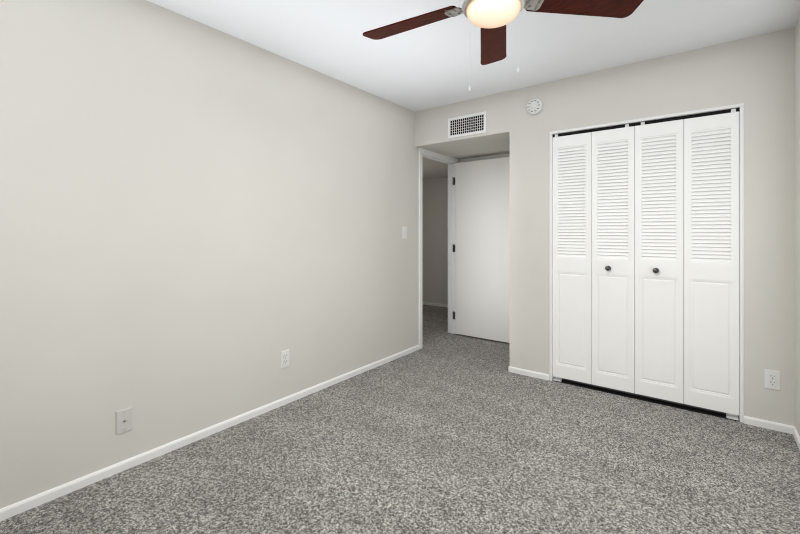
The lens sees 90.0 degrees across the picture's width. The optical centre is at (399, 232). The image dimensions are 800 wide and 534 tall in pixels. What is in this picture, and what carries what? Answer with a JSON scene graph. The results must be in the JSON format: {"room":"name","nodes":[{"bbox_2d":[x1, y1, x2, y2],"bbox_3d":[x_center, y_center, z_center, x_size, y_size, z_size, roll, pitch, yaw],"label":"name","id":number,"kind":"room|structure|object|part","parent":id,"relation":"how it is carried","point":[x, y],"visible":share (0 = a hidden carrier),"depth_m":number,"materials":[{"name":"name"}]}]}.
{"room":"empty bedroom","nodes":[
{"label":"empty bedroom","id":0,"kind":"room"},
{"bbox_2d":[0,0,418,508],"bbox_3d":[-0.388,-0.011,3.460,0.100,2.440,6.150,0,0,37],"label":"wall","id":1,"kind":"structure","parent":0,"point":[201,225],"depth_m":2.23,"materials":[{"name":"beige paint"}]},
{"bbox_2d":[116,407,131,434],"bbox_3d":[-1.402,0.959,2.036,0.012,0.117,0.072,0,0,37],"label":"outlet plate","id":2,"kind":"object","parent":1,"relation":"attached to","point":[123,420],"visible":1,"depth_m":2.03,"materials":[{"name":"grey plastic"}]},
{"bbox_2d":[0,345,418,520],"bbox_3d":[-0.975,1.185,2.598,0.011,0.047,3.867,0,0,37],"label":"baseboard","id":3,"kind":"structure","parent":1,"relation":"attached to","point":[14,509],"depth_m":2.19,"materials":[{"name":"white wood"}]},
{"bbox_2d":[281,349,288,367],"bbox_3d":[-0.808,0.891,2.818,0.009,0.117,0.072,0,0,37],"label":"outlet","id":4,"kind":"object","parent":1,"relation":"attached to","point":[285,358],"visible":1,"depth_m":2.81,"materials":[{"name":"white plastic"}]},
{"bbox_2d":[402,227,406,238],"bbox_3d":[0.053,0.002,3.940,0.022,0.117,0.072,0,0,37],"label":"light switch","id":5,"kind":"object","parent":1,"relation":"attached to","point":[404,232],"visible":1,"depth_m":3.94,"materials":[{"name":"white plastic"}]},
{"bbox_2d":[419,148,458,348],"bbox_3d":[0.405,0.165,4.503,0.128,2.088,0.836,0,0,37],"label":"door frame","id":6,"kind":"structure","parent":1,"relation":"attached to","point":[438,157],"depth_m":4.77,"materials":[{"name":"white wood"}]},
{"bbox_2d":[0,304,799,533],"bbox_3d":[0.113,1.239,3.141,4.685,0.060,6.250,0,0,37],"label":"floor","id":7,"kind":"structure","parent":0,"point":[442,431],"depth_m":2.05,"materials":[{"name":"grey carpet"}]},
{"bbox_2d":[422,157,447,304],"bbox_3d":[-1.070,-0.011,4.042,1.710,2.440,6.250,0,0,37],"label":"wall","id":8,"kind":"structure","parent":0,"point":[434,231],"depth_m":4.53,"materials":[{"name":"beige paint"}]},
{"bbox_2d":[422,301,447,307],"bbox_3d":[0.806,1.185,6.409,1.570,0.047,0.011,0,0,37],"label":"baseboard","id":9,"kind":"structure","parent":8,"relation":"attached to","point":[425,303],"depth_m":6.57,"materials":[{"name":"white wood"}]},
{"bbox_2d":[415,91,509,159],"bbox_3d":[0.830,-1.054,4.148,1.006,0.355,0.920,0,0,37],"label":"wall","id":10,"kind":"structure","parent":0,"point":[431,129],"depth_m":3.89,"materials":[{"name":"beige paint"}]},
{"bbox_2d":[448,111,486,138],"bbox_3d":[0.620,-0.996,3.723,0.395,0.190,0.010,0,0,37],"label":"air vent","id":11,"kind":"object","parent":10,"relation":"in","point":[469,124],"visible":1,"depth_m":3.72,"materials":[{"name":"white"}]},
{"bbox_2d":[147,0,799,111],"bbox_3d":[0.113,-1.271,3.141,4.685,0.080,6.250,0,0,37],"label":"ceiling","id":12,"kind":"structure","parent":0,"point":[434,64],"depth_m":2.53,"materials":[{"name":"paint"}]},
{"bbox_2d":[363,0,643,90],"bbox_3d":[0.344,-0.901,1.624,1.180,0.659,1.198,0,0,37],"label":"ceiling fan","id":13,"kind":"object","parent":12,"relation":"hanging from","point":[491,18],"visible":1,"depth_m":1.68,"materials":[{"name":"brown wood"}]},
{"bbox_2d":[459,153,509,162],"bbox_3d":[1.179,-0.011,4.523,1.106,2.440,0.100,0,0,37],"label":"wall","id":14,"kind":"structure","parent":0,"point":[485,157],"depth_m":4.60,"materials":[{"name":"beige paint"}]},
{"bbox_2d":[453,157,509,342],"bbox_3d":[0.942,0.187,4.554,0.772,2.008,0.101,0,0,37],"label":"entry door","id":15,"kind":"structure","parent":14,"relation":"in","point":[482,248],"depth_m":4.50,"materials":[{"name":"paint"}]},
{"bbox_3d":[0.647,0.189,4.762,0.050,1.696,0.013,0,0,37],"label":"door frame jamb hinges","id":16,"kind":"part","parent":15,"relation":"part of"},
{"bbox_2d":[510,27,794,425],"bbox_3d":[1.729,-0.011,2.948,1.879,2.440,0.100,0,0,37],"label":"wall","id":17,"kind":"structure","parent":0,"point":[755,75],"depth_m":2.60,"materials":[{"name":"beige paint"}]},
{"bbox_2d":[512,367,548,380],"bbox_3d":[1.092,1.185,3.362,0.316,0.047,0.011,0,0,37],"label":"baseboard","id":18,"kind":"structure","parent":17,"relation":"attached to","point":[534,374],"depth_m":3.35,"materials":[{"name":"white wood"}]},
{"bbox_2d":[526,98,542,114],"bbox_3d":[1.116,-1.048,3.328,0.134,0.134,0.038,0,0,37],"label":"smoke detector","id":19,"kind":"object","parent":17,"relation":"attached to","point":[534,106],"visible":1,"depth_m":3.31,"materials":[{"name":"white plastic"}]},
{"bbox_2d":[553,132,590,383],"bbox_3d":[1.371,0.199,3.193,0.289,1.948,0.032,0,0,37],"label":"closet door","id":20,"kind":"structure","parent":17,"relation":"in","point":[571,257],"depth_m":3.18,"materials":[{"name":"white wood"}]},
{"bbox_2d":[591,126,634,392],"bbox_3d":[1.592,0.199,3.001,0.289,1.948,0.070,0,0,37],"label":"closet door","id":21,"kind":"structure","parent":17,"relation":"in","point":[612,258],"depth_m":3.00,"materials":[{"name":"white wood"}]},
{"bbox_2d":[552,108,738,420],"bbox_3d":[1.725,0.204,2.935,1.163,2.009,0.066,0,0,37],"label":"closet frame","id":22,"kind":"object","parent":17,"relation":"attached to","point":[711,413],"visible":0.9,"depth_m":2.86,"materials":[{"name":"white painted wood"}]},
{"bbox_2d":[549,103,743,422],"bbox_3d":[1.732,0.194,2.945,1.207,2.030,0.106,0,0,37],"label":"trim","id":23,"kind":"structure","parent":17,"relation":"attached to","point":[741,261],"depth_m":2.59,"materials":[{"name":"white wood"}]},
{"bbox_2d":[562,378,738,416],"bbox_3d":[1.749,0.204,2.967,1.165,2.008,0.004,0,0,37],"label":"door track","id":24,"kind":"object","parent":17,"relation":"attached to","point":[647,396],"visible":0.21,"depth_m":2.92,"materials":[{"name":"grey metal"}]},
{"bbox_2d":[635,119,683,403],"bbox_3d":[1.824,0.199,2.824,0.289,1.948,0.070,0,0,37],"label":"closet door","id":25,"kind":"structure","parent":17,"relation":"in","point":[659,260],"depth_m":2.83,"materials":[{"name":"white wood"}]},
{"bbox_2d":[684,112,738,414],"bbox_3d":[2.067,0.199,2.663,0.289,1.948,0.032,0,0,37],"label":"closet door","id":26,"kind":"structure","parent":17,"relation":"in","point":[711,262],"depth_m":2.65,"materials":[{"name":"white wood"}]},
{"bbox_2d":[764,369,779,389],"bbox_3d":[2.285,0.904,2.456,0.072,0.117,0.009,0,0,37],"label":"outlet","id":27,"kind":"object","parent":17,"relation":"attached to","point":[771,379],"visible":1,"depth_m":2.46,"materials":[{"name":"white plastic"}]},
{"bbox_2d":[795,16,799,435],"bbox_3d":[1.226,-0.011,0.818,0.100,2.440,3.900,0,0,37],"label":"wall","id":28,"kind":"structure","parent":0,"point":[797,226],"depth_m":2.33,"materials":[{"name":"beige paint"}]},
{"bbox_2d":[788,425,799,449],"bbox_3d":[1.212,1.185,0.891,0.011,0.047,3.800,0,0,37],"label":"baseboard","id":29,"kind":"structure","parent":28,"relation":"attached to","point":[791,429],"depth_m":2.35,"materials":[{"name":"white wood"}]}
]}

